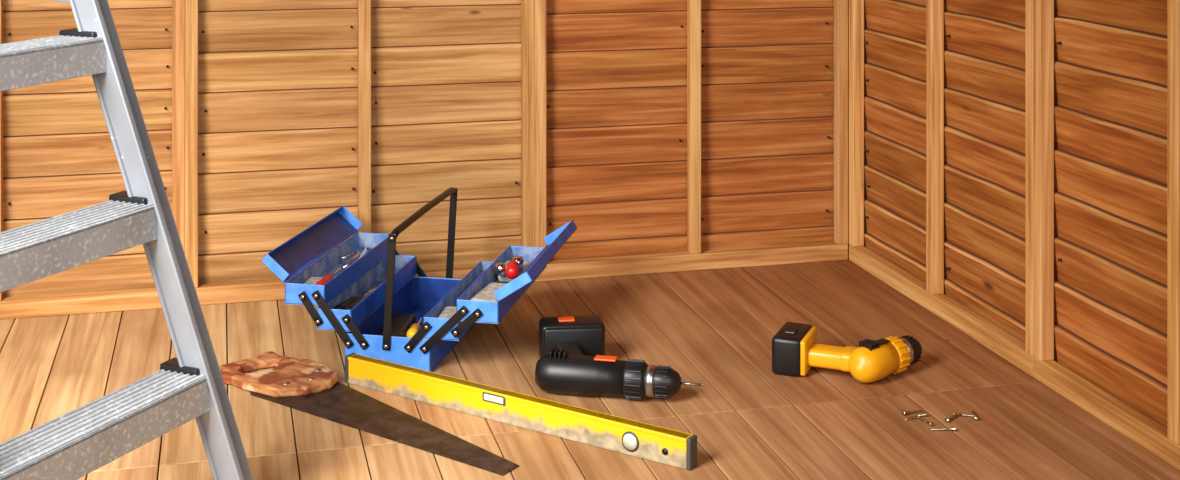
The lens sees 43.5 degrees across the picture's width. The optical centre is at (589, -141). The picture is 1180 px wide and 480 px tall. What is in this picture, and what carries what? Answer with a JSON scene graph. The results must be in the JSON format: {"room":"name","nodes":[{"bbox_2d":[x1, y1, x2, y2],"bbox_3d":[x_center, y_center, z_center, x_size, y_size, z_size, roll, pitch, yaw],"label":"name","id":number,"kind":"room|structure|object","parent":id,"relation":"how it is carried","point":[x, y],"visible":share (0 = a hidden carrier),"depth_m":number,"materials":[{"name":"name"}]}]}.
{"room":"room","nodes":[
{"label":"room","id":0,"kind":"room"},
{"bbox_2d":[0,0,847,318],"bbox_3d":[-0.913,-0.151,3.341,3.200,2.303,0.058,0,0,-14],"label":"wall","id":1,"kind":"structure","parent":0,"point":[673,135],"depth_m":3.50,"materials":[{"name":"brown wood"}]},
{"bbox_2d":[0,254,1179,479],"bbox_3d":[-0.404,1.019,1.295,3.401,0.038,4.358,0,0,-14],"label":"floor","id":2,"kind":"structure","parent":0,"point":[716,328],"depth_m":2.78,"materials":[{"name":"brown wood"}]},
{"bbox_2d":[0,0,253,479],"bbox_3d":[-1.135,0.248,2.232,1.215,1.504,0.526,0,0,25],"label":"step ladder","id":3,"kind":"object","parent":2,"relation":"on","point":[76,443],"visible":1,"depth_m":2.20,"materials":[{"name":"metal"}]},
{"bbox_2d":[219,351,518,475],"bbox_3d":[-0.392,0.989,2.690,0.745,0.020,0.168,0,0,36],"label":"saw","id":4,"kind":"object","parent":2,"relation":"on","point":[310,386],"visible":0.98,"depth_m":2.72,"materials":[{"name":"metal"}]},
{"bbox_2d":[261,187,576,371],"bbox_3d":[-0.341,0.861,3.094,0.555,0.277,0.426,0,0,11],"label":"toolbox","id":5,"kind":"object","parent":2,"relation":"on","point":[363,288],"visible":1,"depth_m":3.04,"materials":[{"name":"blue metal"}]},
{"bbox_2d":[345,353,696,470],"bbox_3d":[-0.146,0.975,2.638,0.755,0.052,0.029,0,0,33],"label":"spirit level","id":6,"kind":"object","parent":2,"relation":"on","point":[667,446],"visible":1,"depth_m":2.60,"materials":[{"name":"yellow paint"}]},
{"bbox_2d":[535,315,703,400],"bbox_3d":[0.056,0.957,2.846,0.360,0.091,0.257,0,0,13],"label":"cordless drill","id":7,"kind":"object","parent":2,"relation":"on","point":[573,360],"visible":1,"depth_m":2.74,"materials":[{"name":"black plastic"}]},
{"bbox_2d":[772,322,921,382],"bbox_3d":[0.502,0.962,2.881,0.292,0.081,0.158,0,0,8],"label":"cordless drill","id":8,"kind":"object","parent":2,"relation":"on","point":[795,348],"visible":1,"depth_m":2.86,"materials":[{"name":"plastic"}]},
{"bbox_2d":[902,410,922,414],"bbox_3d":[0.585,0.996,2.674,0.045,0.009,0.008,0,0,-26],"label":"screw","id":9,"kind":"object","parent":2,"relation":"on","point":[914,411],"visible":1,"depth_m":2.67,"materials":[{"name":"silver metal"}]},
{"bbox_2d":[905,412,926,420],"bbox_3d":[0.582,0.996,2.649,0.045,0.009,0.008,0,0,-24],"label":"screw","id":10,"kind":"object","parent":2,"relation":"on","point":[924,413],"visible":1,"depth_m":2.65,"materials":[{"name":"silver metal"}]},
{"bbox_2d":[917,417,933,426],"bbox_3d":[0.594,0.996,2.633,0.008,0.009,0.045,0,0,-24],"label":"screw","id":11,"kind":"object","parent":2,"relation":"on","point":[918,418],"visible":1,"depth_m":2.63,"materials":[{"name":"silver metal"}]},
{"bbox_2d":[929,427,955,430],"bbox_3d":[0.617,0.996,2.593,0.045,0.009,0.008,0,0,6],"label":"screw","id":12,"kind":"object","parent":2,"relation":"on","point":[953,428],"visible":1,"depth_m":2.59,"materials":[{"name":"silver metal"}]},
{"bbox_2d":[945,415,957,422],"bbox_3d":[0.649,0.996,2.647,0.008,0.009,0.045,0,0,41],"label":"screw","id":13,"kind":"object","parent":2,"relation":"on","point":[947,420],"visible":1,"depth_m":2.64,"materials":[{"name":"silver metal"}]},
{"bbox_2d":[953,411,978,416],"bbox_3d":[0.675,0.996,2.658,0.045,0.009,0.008,0,0,6],"label":"screw","id":14,"kind":"object","parent":2,"relation":"on","point":[954,413],"visible":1,"depth_m":2.66,"materials":[{"name":"silver metal"}]},
{"bbox_2d":[972,411,978,420],"bbox_3d":[0.692,0.996,2.661,0.008,0.009,0.045,0,0,6],"label":"screw","id":15,"kind":"object","parent":2,"relation":"on","point":[976,418],"visible":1,"depth_m":2.64,"materials":[{"name":"silver metal"}]},
{"bbox_2d":[849,0,1179,469],"bbox_3d":[1.182,-0.154,1.669,0.058,2.307,4.200,0,0,-14],"label":"wall","id":16,"kind":"structure","parent":0,"point":[1014,165],"depth_m":2.85,"materials":[{"name":"brown wood"}]}
]}

